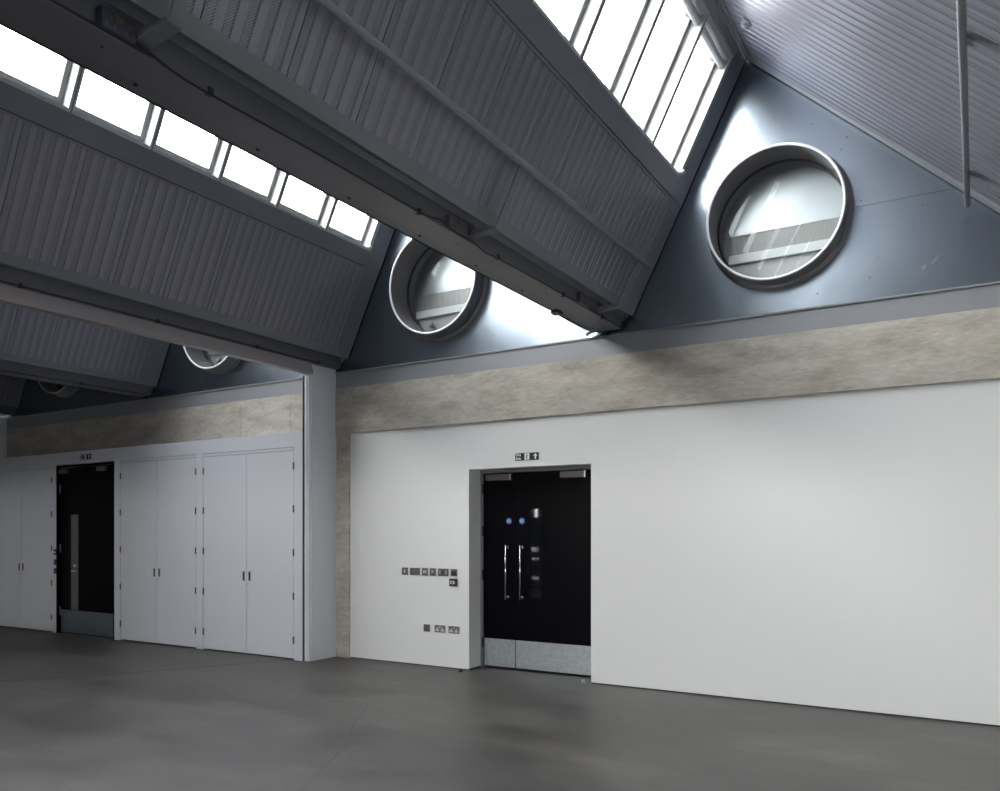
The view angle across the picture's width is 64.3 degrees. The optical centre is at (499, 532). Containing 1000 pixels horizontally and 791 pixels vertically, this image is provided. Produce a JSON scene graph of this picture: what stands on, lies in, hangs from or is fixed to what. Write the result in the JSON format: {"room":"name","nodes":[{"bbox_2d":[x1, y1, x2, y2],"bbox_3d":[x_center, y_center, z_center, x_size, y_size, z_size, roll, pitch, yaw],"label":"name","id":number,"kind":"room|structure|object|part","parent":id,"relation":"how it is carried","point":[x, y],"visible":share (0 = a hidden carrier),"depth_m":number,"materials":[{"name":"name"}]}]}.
{"room":"empty industrial hall","nodes":[
{"label":"empty industrial hall","id":0,"kind":"room"},
{"bbox_2d":[0,375,9,399],"bbox_3d":[-11.602,-2.778,8.639,0.479,0.930,12.070,0,0,31],"label":"ceiling","id":1,"kind":"structure","parent":0,"point":[4,380],"depth_m":13.82,"materials":[{"name":"metal"}]},
{"bbox_2d":[0,303,153,377],"bbox_3d":[-8.286,-2.778,6.649,0.479,0.930,12.070,0,0,31],"label":"ceiling","id":2,"kind":"structure","parent":0,"point":[23,332],"depth_m":10.85,"materials":[{"name":"metal"}]},
{"bbox_2d":[11,380,145,416],"bbox_3d":[-7.206,-3.330,13.366,4.033,2.659,0.001,0,0,31],"label":"wall","id":3,"kind":"structure","parent":0,"point":[34,400],"depth_m":13.59,"materials":[{"name":"grey paint"}]},
{"bbox_2d":[38,381,78,397],"bbox_3d":[-7.328,-2.945,13.462,1.324,1.324,0.440,0,0,31],"label":"porthole","id":4,"kind":"object","parent":3,"relation":"attached to","point":[62,391],"visible":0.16,"depth_m":13.44,"materials":[{"name":"metal"}]},
{"bbox_2d":[0,112,363,346],"bbox_3d":[-4.970,-2.778,4.657,0.479,0.930,12.070,0,0,31],"label":"ceiling","id":5,"kind":"structure","parent":0,"point":[64,204],"depth_m":7.50,"materials":[{"name":"metal"}]},
{"bbox_2d":[144,343,304,398],"bbox_3d":[-3.889,-3.330,11.375,4.033,2.659,0.001,0,0,31],"label":"wall","id":6,"kind":"structure","parent":0,"point":[179,375],"depth_m":11.69,"materials":[{"name":"blue metal"}]},
{"bbox_2d":[183,346,241,373],"bbox_3d":[-4.012,-2.945,11.471,1.324,1.324,0.440,0,0,31],"label":"porthole","id":7,"kind":"object","parent":6,"relation":"attached to","point":[213,363],"visible":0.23,"depth_m":11.58,"materials":[{"name":"metal"}]},
{"bbox_2d":[0,0,708,417],"bbox_3d":[-3.654,-3.380,4.235,19.824,2.640,13.100,0,0,31],"label":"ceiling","id":8,"kind":"structure","parent":0,"point":[122,5],"depth_m":4.77,"materials":[{"name":"grey paint"}]},
{"bbox_2d":[0,405,14,415],"bbox_3d":[-11.982,-2.299,9.025,0.319,0.402,12.340,0,0,31],"label":"beam","id":9,"kind":"structure","parent":8,"relation":"attached to","point":[4,410],"depth_m":14.14,"materials":[{"name":"grey metal"}]},
{"bbox_2d":[0,377,25,406],"bbox_3d":[-11.326,-3.408,8.628,1.281,2.351,12.335,0,0,31],"label":"flashing","id":10,"kind":"object","parent":8,"relation":"attached to","point":[15,388],"visible":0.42,"depth_m":13.99,"materials":[{"name":"grey paint"}]},
{"bbox_2d":[0,58,82,112],"bbox_3d":[-3.534,-3.964,6.069,0.670,1.098,0.744,0,0,31],"label":"window","id":11,"kind":"structure","parent":8,"relation":"attached to","point":[64,96],"depth_m":6.41,"materials":[{"name":"grey"}]},
{"bbox_2d":[0,359,151,396],"bbox_3d":[-8.666,-2.299,7.034,0.319,0.402,12.340,0,0,31],"label":"beam","id":12,"kind":"structure","parent":8,"relation":"attached to","point":[5,365],"depth_m":11.22,"materials":[{"name":"grey metal"}]},
{"bbox_3d":[-8.776,-2.117,7.071,0.080,0.010,12.290,0,0,31],"label":"plate","id":13,"kind":"part","parent":12,"relation":"part of","materials":[{"name":"grey metal"}]},
{"bbox_2d":[0,339,169,386],"bbox_3d":[-8.009,-3.408,6.637,1.281,2.351,12.335,0,0,31],"label":"flashing","id":14,"kind":"object","parent":8,"relation":"attached to","point":[159,349],"visible":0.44,"depth_m":11.71,"materials":[{"name":"grey paint"}]},
{"bbox_2d":[72,68,163,149],"bbox_3d":[-3.153,-3.964,6.703,0.670,1.098,0.744,0,0,31],"label":"window","id":15,"kind":"structure","parent":8,"relation":"attached to","point":[151,116],"depth_m":7.03,"materials":[{"name":"grey"}]},
{"bbox_3d":[-3.196,-3.977,6.724,0.530,0.972,0.688,0,0,31],"label":"sash","id":16,"kind":"part","parent":15,"relation":"part of","materials":[{"name":"grey"}]},
{"bbox_2d":[0,264,340,368],"bbox_3d":[-5.350,-2.299,5.043,0.319,0.402,12.340,0,0,31],"label":"beam","id":17,"kind":"structure","parent":8,"relation":"attached to","point":[9,274],"depth_m":7.92,"materials":[{"name":"grey metal"}]},
{"bbox_2d":[0,283,312,374],"bbox_3d":[-5.399,-2.033,4.781,0.100,0.145,11.840,0,0,31],"label":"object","id":18,"kind":"structure","parent":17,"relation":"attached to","point":[10,295],"depth_m":7.82,"materials":[{"name":"grey metal"}]},
{"bbox_2d":[0,280,334,366],"bbox_3d":[-4.576,-2.112,6.013,0.013,0.013,9.600,0,0,31],"label":"cable","id":19,"kind":"object","parent":17,"relation":"attached to","point":[0,280],"visible":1,"depth_m":7.86,"materials":[{"name":"black plastic"}]},
{"bbox_2d":[152,110,230,181],"bbox_3d":[-2.772,-3.964,7.338,0.670,1.098,0.744,0,0,31],"label":"window","id":20,"kind":"structure","parent":8,"relation":"attached to","point":[219,151],"depth_m":7.66,"materials":[{"name":"grey"}]},
{"bbox_3d":[-2.815,-3.977,7.359,0.530,0.972,0.688,0,0,31],"label":"sash","id":21,"kind":"part","parent":20,"relation":"part of","materials":[{"name":"grey"}]},
{"bbox_2d":[0,81,393,357],"bbox_3d":[-4.693,-3.408,4.646,1.281,2.351,12.335,0,0,31],"label":"roof frame","id":22,"kind":"object","parent":8,"relation":"attached to","point":[14,100],"visible":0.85,"depth_m":7.68,"materials":[{"name":"grey paint"}]},
{"bbox_2d":[0,108,362,265],"bbox_3d":[-4.650,-3.401,4.624,1.192,2.322,12.342,0,0,31],"label":"joint","id":23,"kind":"object","parent":22,"relation":"attached to","point":[0,108],"visible":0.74,"depth_m":7.29,"materials":[{"name":"grey metal"}]},
{"bbox_2d":[220,145,287,207],"bbox_3d":[-2.391,-3.964,7.972,0.670,1.098,0.744,0,0,31],"label":"window","id":24,"kind":"structure","parent":8,"relation":"attached to","point":[272,195],"depth_m":8.30,"materials":[{"name":"grey metal"}]},
{"bbox_3d":[-2.434,-3.977,7.993,0.530,0.972,0.688,0,0,31],"label":"sash","id":25,"kind":"part","parent":24,"relation":"part of","materials":[{"name":"grey"}]},
{"bbox_2d":[277,175,336,230],"bbox_3d":[-2.010,-3.964,8.607,0.670,1.098,0.744,0,0,31],"label":"window","id":26,"kind":"structure","parent":8,"relation":"attached to","point":[326,206],"depth_m":8.94,"materials":[{"name":"grey metal"}]},
{"bbox_3d":[-2.053,-3.977,8.628,0.530,0.972,0.688,0,0,31],"label":"sash","id":27,"kind":"part","parent":26,"relation":"part of","materials":[{"name":"grey"}]},
{"bbox_2d":[0,0,620,331],"bbox_3d":[-2.034,-2.299,3.052,0.319,0.402,12.340,0,0,31],"label":"beam","id":28,"kind":"structure","parent":8,"relation":"attached to","point":[44,23],"depth_m":4.27,"materials":[{"name":"grey metal"}]},
{"bbox_2d":[96,4,135,44],"bbox_3d":[-1.639,-2.166,3.398,0.048,0.088,0.160,0,0,31],"label":"socket","id":29,"kind":"object","parent":28,"relation":"attached to","point":[107,18],"visible":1,"depth_m":3.37,"materials":[{"name":"grey plastic"}]},
{"bbox_2d":[104,15,116,30],"bbox_3d":[-1.643,-2.155,3.352,0.004,0.050,0.056,0,0,31],"label":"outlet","id":30,"kind":"object","parent":29,"relation":"attached to","point":[110,21],"depth_m":3.35,"materials":[{"name":"grey plastic"}]},
{"bbox_2d":[115,13,123,25],"bbox_3d":[-1.622,-2.183,3.386,0.006,0.033,0.040,0,0,31],"label":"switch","id":31,"kind":"object","parent":29,"relation":"attached to","point":[119,20],"depth_m":3.38,"materials":[{"name":"grey plastic"}]},
{"bbox_2d":[124,27,135,41],"bbox_3d":[-1.597,-2.155,3.429,0.004,0.050,0.056,0,0,31],"label":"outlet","id":32,"kind":"object","parent":29,"relation":"attached to","point":[129,32],"depth_m":3.43,"materials":[{"name":"grey plastic"}]},
{"bbox_2d":[204,85,213,96],"bbox_3d":[-1.394,-2.117,3.809,0.032,0.039,0.028,0,0,31],"label":"clip","id":33,"kind":"object","parent":28,"relation":"attached to","point":[210,89],"visible":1,"depth_m":3.80,"materials":[{"name":"black metal"}]},
{"bbox_2d":[49,0,620,327],"bbox_3d":[-1.239,-2.112,4.045,0.024,0.068,9.660,0,0,31],"label":"cable tray","id":34,"kind":"object","parent":28,"relation":"attached to","point":[138,47],"visible":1,"depth_m":4.06,"materials":[{"name":"black plastic"}]},
{"bbox_2d":[136,0,651,312],"bbox_3d":[-1.780,-2.386,2.760,0.463,0.461,11.900,0,0,31],"label":"pipe","id":35,"kind":"object","parent":28,"relation":"attached to","point":[149,36],"visible":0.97,"depth_m":4.76,"materials":[{"name":"grey metal"}]},
{"bbox_2d":[445,214,466,235],"bbox_3d":[-0.308,-2.166,5.614,0.048,0.088,0.210,0,0,31],"label":"socket","id":36,"kind":"object","parent":28,"relation":"attached to","point":[454,223],"visible":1,"depth_m":5.58,"materials":[{"name":"grey"}]},
{"bbox_2d":[551,309,562,315],"bbox_3d":[0.537,-2.100,7.586,0.089,0.039,0.120,0,0,31],"label":"bracket","id":37,"kind":"object","parent":28,"relation":"attached to","point":[556,312],"visible":1,"depth_m":7.57,"materials":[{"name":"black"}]},
{"bbox_2d":[559,315,590,331],"bbox_3d":[0.741,-2.092,7.942,0.015,0.025,0.741,0,0,33],"label":"cable","id":38,"kind":"object","parent":37,"relation":"attached to","point":[559,315],"visible":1,"depth_m":7.95,"materials":[{"name":"black plastic"}]},
{"bbox_2d":[576,293,588,307],"bbox_3d":[0.775,-2.166,7.419,0.048,0.088,0.200,0,0,31],"label":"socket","id":39,"kind":"object","parent":28,"relation":"attached to","point":[582,298],"visible":0.99,"depth_m":7.38,"materials":[{"name":"grey"}]},
{"bbox_2d":[585,330,601,338],"bbox_3d":[0.976,-2.064,8.278,0.194,0.110,0.072,0,0,31],"label":"cable coil","id":40,"kind":"object","parent":28,"relation":"hanging from","point":[594,331],"visible":1,"depth_m":8.27,"materials":[{"name":"silver metal"}]},
{"bbox_2d":[327,200,379,250],"bbox_3d":[-1.629,-3.964,9.241,0.670,1.098,0.744,0,0,31],"label":"window","id":41,"kind":"structure","parent":8,"relation":"attached to","point":[366,236],"depth_m":9.57,"materials":[{"name":"grey"}]},
{"bbox_3d":[-1.673,-3.977,9.262,0.530,0.972,0.688,0,0,31],"label":"sash","id":42,"kind":"part","parent":41,"relation":"part of","materials":[{"name":"grey"}]},
{"bbox_2d":[124,0,744,315],"bbox_3d":[-1.377,-3.408,2.655,1.281,2.351,12.335,0,0,31],"label":"roof frame","id":43,"kind":"object","parent":8,"relation":"attached to","point":[531,23],"visible":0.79,"depth_m":5.56,"materials":[{"name":"grey paint"}]},
{"bbox_2d":[493,2,745,196],"bbox_3d":[-1.333,-3.401,2.633,1.192,2.322,12.342,0,0,31],"label":"joint","id":44,"kind":"object","parent":43,"relation":"attached to","point":[493,2],"visible":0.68,"depth_m":5.84,"materials":[{"name":"grey metal"}]},
{"bbox_2d":[532,0,604,59],"bbox_3d":[0.544,-3.964,5.347,0.670,1.098,0.744,0,0,31],"label":"window","id":45,"kind":"structure","parent":8,"relation":"attached to","point":[585,14],"depth_m":5.69,"materials":[{"name":"grey"}]},
{"bbox_3d":[0.501,-3.977,5.368,0.530,0.972,0.688,0,0,31],"label":"sash","id":46,"kind":"part","parent":45,"relation":"part of","materials":[{"name":"grey"}]},
{"bbox_2d":[581,0,664,106],"bbox_3d":[0.925,-3.964,5.981,0.670,1.098,0.744,0,0,31],"label":"window","id":47,"kind":"structure","parent":8,"relation":"attached to","point":[646,13],"depth_m":6.28,"materials":[{"name":"grey glass"}]},
{"bbox_3d":[0.882,-3.977,6.002,0.530,0.972,0.688,0,0,31],"label":"sash","id":48,"kind":"part","parent":47,"relation":"part of","materials":[{"name":"grey glass"}]},
{"bbox_2d":[621,0,708,144],"bbox_3d":[1.306,-3.964,6.615,0.670,1.098,0.744,0,0,31],"label":"window","id":49,"kind":"structure","parent":8,"relation":"attached to","point":[695,12],"depth_m":6.86,"materials":[{"name":"grey"}]},
{"bbox_3d":[1.263,-3.977,6.637,0.530,0.972,0.688,0,0,31],"label":"sash","id":50,"kind":"part","parent":49,"relation":"part of","materials":[{"name":"grey"}]},
{"bbox_2d":[653,11,731,177],"bbox_3d":[1.687,-3.964,7.250,0.670,1.098,0.744,0,0,31],"label":"window","id":51,"kind":"structure","parent":8,"relation":"attached to","point":[710,38],"depth_m":7.47,"materials":[{"name":"grey"}]},
{"bbox_2d":[677,168,685,174],"bbox_3d":[1.741,-3.461,7.621,0.087,0.072,0.052,0,0,31],"label":"window actuator","id":52,"kind":"structure","parent":51,"relation":"attached to","point":[680,171],"depth_m":7.60,"materials":[{"name":"grey plastic"}]},
{"bbox_3d":[1.644,-3.977,7.271,0.530,0.972,0.688,0,0,31],"label":"sash","id":53,"kind":"part","parent":51,"relation":"part of","materials":[{"name":"grey"}]},
{"bbox_2d":[731,53,739,72],"bbox_3d":[2.198,-4.387,7.428,0.084,0.160,0.044,0,0,31],"label":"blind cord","id":54,"kind":"object","parent":51,"relation":"hanging from","point":[739,53],"visible":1,"depth_m":7.42,"materials":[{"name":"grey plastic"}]},
{"bbox_2d":[680,56,732,176],"bbox_3d":[-1.220,-3.964,2.409,0.670,1.097,12.075,0,0,31],"label":"reveal","id":55,"kind":"structure","parent":8,"relation":"attached to","point":[732,56],"depth_m":7.52,"materials":[{"name":"grey"}]},
{"bbox_2d":[715,0,744,58],"bbox_3d":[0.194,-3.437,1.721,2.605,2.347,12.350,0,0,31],"label":"vent strip","id":56,"kind":"object","parent":8,"relation":"attached to","point":[716,1],"visible":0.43,"depth_m":7.15,"materials":[{"name":"grey metal"}]},
{"bbox_2d":[703,0,999,212],"bbox_3d":[0.182,-3.403,1.719,2.623,2.291,12.335,0,0,31],"label":"flashing","id":57,"kind":"object","parent":8,"relation":"attached to","point":[711,5],"visible":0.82,"depth_m":6.98,"materials":[{"name":"grey metal"}]},
{"bbox_3d":[1.283,-2.299,1.061,0.319,0.402,12.340,0,0,31],"label":"beam","id":58,"kind":"structure","parent":8,"relation":"attached to","visible":0},
{"bbox_2d":[956,0,999,206],"bbox_3d":[0.957,-2.453,1.204,0.584,0.522,12.050,0,0,31],"label":"rail","id":59,"kind":"object","parent":58,"relation":"attached to","point":[966,36],"visible":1,"depth_m":4.66,"materials":[{"name":"grey metal"}]},
{"bbox_2d":[185,0,669,300],"bbox_3d":[-1.654,-2.778,2.667,0.479,0.930,12.070,0,0,31],"label":"ceiling","id":60,"kind":"structure","parent":0,"point":[465,49],"depth_m":5.11,"materials":[{"name":"metal"}]},
{"bbox_2d":[334,230,609,371],"bbox_3d":[-0.573,-3.330,9.384,4.033,2.659,0.001,0,0,31],"label":"wall","id":61,"kind":"structure","parent":0,"point":[505,319],"depth_m":9.33,"materials":[{"name":"blue metal"}]},
{"bbox_2d":[389,239,487,340],"bbox_3d":[-0.695,-2.945,9.480,1.324,1.324,0.440,0,0,31],"label":"porthole","id":62,"kind":"object","parent":61,"relation":"attached to","point":[434,296],"visible":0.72,"depth_m":9.69,"materials":[{"name":"metal"}]},
{"bbox_3d":[-0.582,-2.945,9.669,1.194,1.194,0.001,0,0,31],"label":"panel","id":63,"kind":"part","parent":62,"relation":"part of","materials":[{"name":"clear glass"}]},
{"bbox_2d":[0,626,999,790],"bbox_3d":[-3.645,1.660,4.259,20.406,0.120,13.150,0,0,31],"label":"floor","id":64,"kind":"structure","parent":0,"point":[274,725],"depth_m":6.30,"materials":[{"name":"concrete"}]},
{"bbox_2d":[0,418,6,457],"bbox_3d":[-12.143,-0.250,9.110,0.240,3.700,12.279,0,0,31],"label":"partition column","id":65,"kind":"structure","parent":64,"relation":"on","point":[3,421],"depth_m":14.26,"materials":[{"name":"white paint"}]},
{"bbox_2d":[0,466,51,630],"bbox_3d":[-7.845,0.258,13.386,1.816,2.664,0.454,0,0,31],"label":"tall cabinet","id":66,"kind":"object","parent":64,"relation":"on","point":[25,493],"visible":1,"depth_m":13.12,"materials":[{"name":"grey wood"}]},
{"bbox_3d":[-8.334,0.274,13.446,0.896,2.612,0.023,0,0,31],"label":"door","id":67,"kind":"part","parent":66,"relation":"part of","materials":[{"name":"white paint"}]},
{"bbox_3d":[-7.948,-1.055,13.215,1.796,0.034,0.025,0,0,31],"label":"rail","id":68,"kind":"part","parent":66,"relation":"part of","materials":[{"name":"white paint"}]},
{"bbox_3d":[-7.562,0.274,12.983,0.896,2.612,0.023,0,0,31],"label":"door","id":69,"kind":"part","parent":66,"relation":"part of","materials":[{"name":"white paint"}]},
{"bbox_2d":[90,686,126,692],"bbox_3d":[-3.994,1.599,8.113,0.340,0.001,0.338,0,0,31],"label":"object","id":70,"kind":"structure","parent":64,"relation":"on","point":[109,688],"depth_m":8.11,"materials":[{"name":"grey concrete"}]},
{"bbox_2d":[0,659,286,681],"bbox_3d":[-4.419,1.599,9.203,2.210,0.001,3.198,0,0,31],"label":"joint","id":71,"kind":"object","parent":64,"relation":"on","point":[284,659],"depth_m":9.15,"materials":[{"name":"grey concrete"}]},
{"bbox_2d":[0,431,301,660],"bbox_3d":[-5.775,0.168,12.164,8.015,2.865,0.460,0,0,31],"label":"wall","id":72,"kind":"structure","parent":64,"relation":"on","point":[289,439],"depth_m":10.94,"materials":[{"name":"white paint"}]},
{"bbox_2d":[56,462,113,638],"bbox_3d":[-6.396,0.268,12.339,1.530,2.664,0.140,0,0,31],"label":"door","id":73,"kind":"structure","parent":72,"relation":"in","point":[84,492],"depth_m":12.37,"materials":[{"name":"black laminate"}]},
{"bbox_3d":[-6.688,0.470,12.500,0.187,1.510,0.003,0,0,31],"label":"vision panel","id":74,"kind":"part","parent":73,"relation":"part of","materials":[{"name":"grey glass"}]},
{"bbox_3d":[-6.407,1.403,12.331,1.400,0.355,0.004,0,0,31],"label":"kick plate","id":75,"kind":"part","parent":73,"relation":"part of","materials":[{"name":"metal"}]},
{"bbox_2d":[80,454,90,459],"bbox_3d":[-6.400,-1.168,12.264,0.290,0.082,0.012,0,0,31],"label":"exit sign","id":76,"kind":"object","parent":72,"relation":"attached to","point":[84,456],"visible":1,"depth_m":12.26,"materials":[{"name":"black"}]},
{"bbox_2d":[120,455,195,647],"bbox_3d":[-4.804,0.258,11.561,1.718,2.664,0.454,0,0,31],"label":"tall cabinet","id":77,"kind":"object","parent":64,"relation":"on","point":[158,509],"visible":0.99,"depth_m":11.36,"materials":[{"name":"grey wood"}]},
{"bbox_3d":[-5.273,0.274,11.608,0.846,2.612,0.023,0,0,31],"label":"door","id":78,"kind":"part","parent":77,"relation":"part of","materials":[{"name":"white paint"}]},
{"bbox_3d":[-4.908,-1.055,11.389,1.698,0.034,0.025,0,0,31],"label":"rail","id":79,"kind":"part","parent":77,"relation":"part of","materials":[{"name":"white paint"}]},
{"bbox_3d":[-4.543,0.274,11.170,0.846,2.612,0.023,0,0,31],"label":"door","id":80,"kind":"part","parent":77,"relation":"part of","materials":[{"name":"white paint"}]},
{"bbox_2d":[202,447,293,658],"bbox_3d":[-3.213,0.258,10.606,1.727,2.664,0.454,0,0,31],"label":"tall cabinet","id":81,"kind":"object","parent":64,"relation":"on","point":[248,507],"visible":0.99,"depth_m":10.39,"materials":[{"name":"grey wood"}]},
{"bbox_3d":[-3.684,0.274,10.655,0.851,2.612,0.023,0,0,31],"label":"door","id":82,"kind":"part","parent":81,"relation":"part of","materials":[{"name":"white paint"}]},
{"bbox_3d":[-3.317,-1.055,10.434,1.707,0.034,0.025,0,0,31],"label":"rail","id":83,"kind":"part","parent":81,"relation":"part of","materials":[{"name":"white paint"}]},
{"bbox_3d":[-2.950,0.274,10.214,0.851,2.612,0.023,0,0,31],"label":"door","id":84,"kind":"part","parent":81,"relation":"part of","materials":[{"name":"white paint"}]},
{"bbox_2d":[302,364,335,661],"bbox_3d":[-2.288,-0.250,10.082,0.103,3.700,0.496,0,0,31],"label":"partition column","id":85,"kind":"structure","parent":64,"relation":"on","point":[318,388],"depth_m":9.99,"materials":[{"name":"white paint"}]},
{"bbox_3d":[-2.385,-0.180,9.902,0.067,3.560,0.075,0,0,31],"label":"post","id":86,"kind":"part","parent":85,"relation":"part of","materials":[{"name":"white paint"}]},
{"bbox_2d":[299,702,366,790],"bbox_3d":[-1.249,1.599,6.203,1.379,0.001,2.255,0,0,31],"label":"crack","id":87,"kind":"structure","parent":64,"relation":"on","point":[366,702],"depth_m":5.73,"materials":[{"name":"grey concrete"}]},
{"bbox_2d":[336,433,350,657],"bbox_3d":[-1.946,0.164,10.333,0.220,2.872,0.285,0,0,31],"label":"wall pier","id":88,"kind":"object","parent":64,"relation":"on","point":[342,440],"visible":0.43,"depth_m":10.21,"materials":[{"name":"concrete"}]},
{"bbox_2d":[7,307,999,457],"bbox_3d":[-0.561,-1.562,9.493,20.106,0.580,0.300,0,0,31],"label":"beam","id":89,"kind":"structure","parent":0,"point":[964,345],"depth_m":8.24,"materials":[{"name":"concrete"}]},
{"bbox_2d":[7,281,999,429],"bbox_3d":[-0.623,-1.958,9.389,20.106,0.211,0.067,0,0,31],"label":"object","id":90,"kind":"structure","parent":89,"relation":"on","point":[983,295],"depth_m":8.32,"materials":[{"name":"grey metal"}]},
{"bbox_2d":[350,378,999,724],"bbox_3d":[3.118,0.094,7.319,11.561,2.988,0.300,0,0,31],"label":"wall","id":91,"kind":"structure","parent":0,"point":[841,550],"depth_m":7.59,"materials":[{"name":"white paint"}]},
{"bbox_2d":[402,567,407,574],"bbox_3d":[-1.161,0.470,9.707,0.090,0.090,0.012,0,0,31],"label":"wall switch","id":92,"kind":"object","parent":91,"relation":"attached to","point":[404,569],"visible":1,"depth_m":9.70,"materials":[{"name":"grey"}]},
{"bbox_2d":[410,568,419,574],"bbox_3d":[-1.031,0.470,9.628,0.150,0.088,0.012,0,0,31],"label":"wall switch","id":93,"kind":"object","parent":91,"relation":"attached to","point":[413,571],"visible":1,"depth_m":9.62,"materials":[{"name":"grey"}]},
{"bbox_2d":[422,568,427,575],"bbox_3d":[-0.903,0.470,9.551,0.087,0.090,0.012,0,0,31],"label":"wall switch","id":94,"kind":"object","parent":91,"relation":"attached to","point":[424,570],"visible":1,"depth_m":9.54,"materials":[{"name":"grey"}]},
{"bbox_2d":[424,624,429,631],"bbox_3d":[-0.880,1.143,9.537,0.091,0.087,0.012,0,0,31],"label":"outlet","id":95,"kind":"object","parent":91,"relation":"attached to","point":[426,626],"visible":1,"depth_m":9.53,"materials":[{"name":"grey"}]},
{"bbox_2d":[430,568,435,575],"bbox_3d":[-0.803,0.470,9.491,0.088,0.090,0.012,0,0,31],"label":"wall switch","id":96,"kind":"object","parent":91,"relation":"attached to","point":[432,570],"visible":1,"depth_m":9.48,"materials":[{"name":"grey"}]},
{"bbox_2d":[435,625,444,632],"bbox_3d":[-0.713,1.143,9.437,0.152,0.085,0.012,0,0,31],"label":"wall socket","id":97,"kind":"object","parent":91,"relation":"attached to","point":[438,628],"visible":1,"depth_m":9.43,"materials":[{"name":"grey"}]},
{"bbox_2d":[438,568,448,575],"bbox_3d":[-0.672,0.470,9.413,0.149,0.088,0.012,0,0,31],"label":"wall switch","id":98,"kind":"object","parent":91,"relation":"attached to","point":[441,572],"visible":1,"depth_m":9.41,"materials":[{"name":"grey"}]},
{"bbox_2d":[449,578,456,586],"bbox_3d":[-0.551,0.586,9.327,0.098,0.092,0.034,0,0,31],"label":"wall switch","id":99,"kind":"object","parent":91,"relation":"attached to","point":[452,582],"visible":1,"depth_m":9.31,"materials":[{"name":"black plastic"}]},
{"bbox_2d":[449,626,458,633],"bbox_3d":[-0.542,1.143,9.335,0.149,0.085,0.012,0,0,31],"label":"wall socket","id":100,"kind":"object","parent":91,"relation":"attached to","point":[452,629],"visible":1,"depth_m":9.33,"materials":[{"name":"grey"}]},
{"bbox_2d":[451,569,456,575],"bbox_3d":[-0.548,0.470,9.324,0.087,0.085,0.036,0,0,31],"label":"dimmer switch","id":101,"kind":"object","parent":91,"relation":"attached to","point":[453,571],"visible":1,"depth_m":9.32,"materials":[{"name":"grey"}]},
{"bbox_2d":[515,452,538,460],"bbox_3d":[0.298,-0.846,8.830,0.300,0.082,0.012,0,0,31],"label":"exit sign","id":102,"kind":"object","parent":91,"relation":"attached to","point":[534,455],"visible":1,"depth_m":8.83,"materials":[{"name":"black"}]},
{"bbox_2d":[480,466,590,676],"bbox_3d":[0.477,0.404,9.075,1.697,2.393,0.188,0,0,31],"label":"door","id":103,"kind":"structure","parent":91,"relation":"in","point":[536,522],"depth_m":9.07,"materials":[{"name":"black paint"}]},
{"bbox_3d":[-0.005,1.409,9.332,0.420,0.322,0.003,0,0,31],"label":"kick plate","id":104,"kind":"part","parent":103,"relation":"part of","materials":[{"name":"metal"}]},
{"bbox_3d":[0.077,0.461,9.245,0.032,0.635,0.068,0,0,31],"label":"bar handle","id":105,"kind":"part","parent":103,"relation":"part of","materials":[{"name":"silver metal"}]},
{"bbox_3d":[0.242,0.461,9.146,0.032,0.635,0.068,0,0,31],"label":"bar handle","id":106,"kind":"part","parent":103,"relation":"part of","materials":[{"name":"silver metal"}]},
{"bbox_3d":[0.411,0.239,9.082,0.180,1.022,0.004,0,0,31],"label":"vision panel","id":107,"kind":"part","parent":103,"relation":"part of","materials":[{"name":"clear glass"}]},
{"bbox_3d":[0.636,1.409,8.947,1.056,0.322,0.003,0,0,31],"label":"kick plate","id":108,"kind":"part","parent":103,"relation":"part of","materials":[{"name":"metal"}]},
{"bbox_2d":[351,657,999,725],"bbox_3d":[3.118,1.590,7.319,11.561,0.020,0.260,0,0,31],"label":"baseboard","id":109,"kind":"structure","parent":91,"relation":"attached to","point":[351,657],"depth_m":7.60,"materials":[{"name":"grey"}]},
{"bbox_2d":[607,59,999,334],"bbox_3d":[2.743,-3.330,7.393,4.033,2.659,0.001,0,0,31],"label":"wall","id":110,"kind":"structure","parent":0,"point":[940,243],"depth_m":7.21,"materials":[{"name":"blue metal"}]},
{"bbox_2d":[706,142,853,290],"bbox_3d":[2.621,-2.945,7.489,1.324,1.324,0.440,0,0,31],"label":"porthole","id":111,"kind":"object","parent":110,"relation":"attached to","point":[783,212],"visible":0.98,"depth_m":7.61,"materials":[{"name":"metal"}]},
{"bbox_3d":[2.734,-2.945,7.678,1.194,1.194,0.001,0,0,31],"label":"panel","id":112,"kind":"part","parent":111,"relation":"part of","materials":[{"name":"clear glass"}]},
{"bbox_2d":[856,188,954,207],"bbox_3d":[3.615,-2.914,6.868,0.990,0.003,0.002,0,0,31],"label":"joint","id":113,"kind":"object","parent":110,"relation":"attached to","point":[953,188],"visible":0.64,"depth_m":6.91,"materials":[{"name":"grey metal"}]},
{"bbox_2d":[724,0,999,205],"bbox_3d":[0.238,-3.381,1.618,2.411,2.231,12.220,0,0,31],"label":"ceiling","id":114,"kind":"structure","parent":0,"point":[892,66],"depth_m":5.75,"materials":[{"name":"metal"}]},
{"bbox_2d":[741,18,751,28],"bbox_3d":[2.091,-4.326,6.751,0.087,0.084,0.100,0,0,31],"label":"smoke detector","id":115,"kind":"object","parent":114,"relation":"attached to","point":[745,23],"visible":1,"depth_m":6.73,"materials":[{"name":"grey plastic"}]}
]}

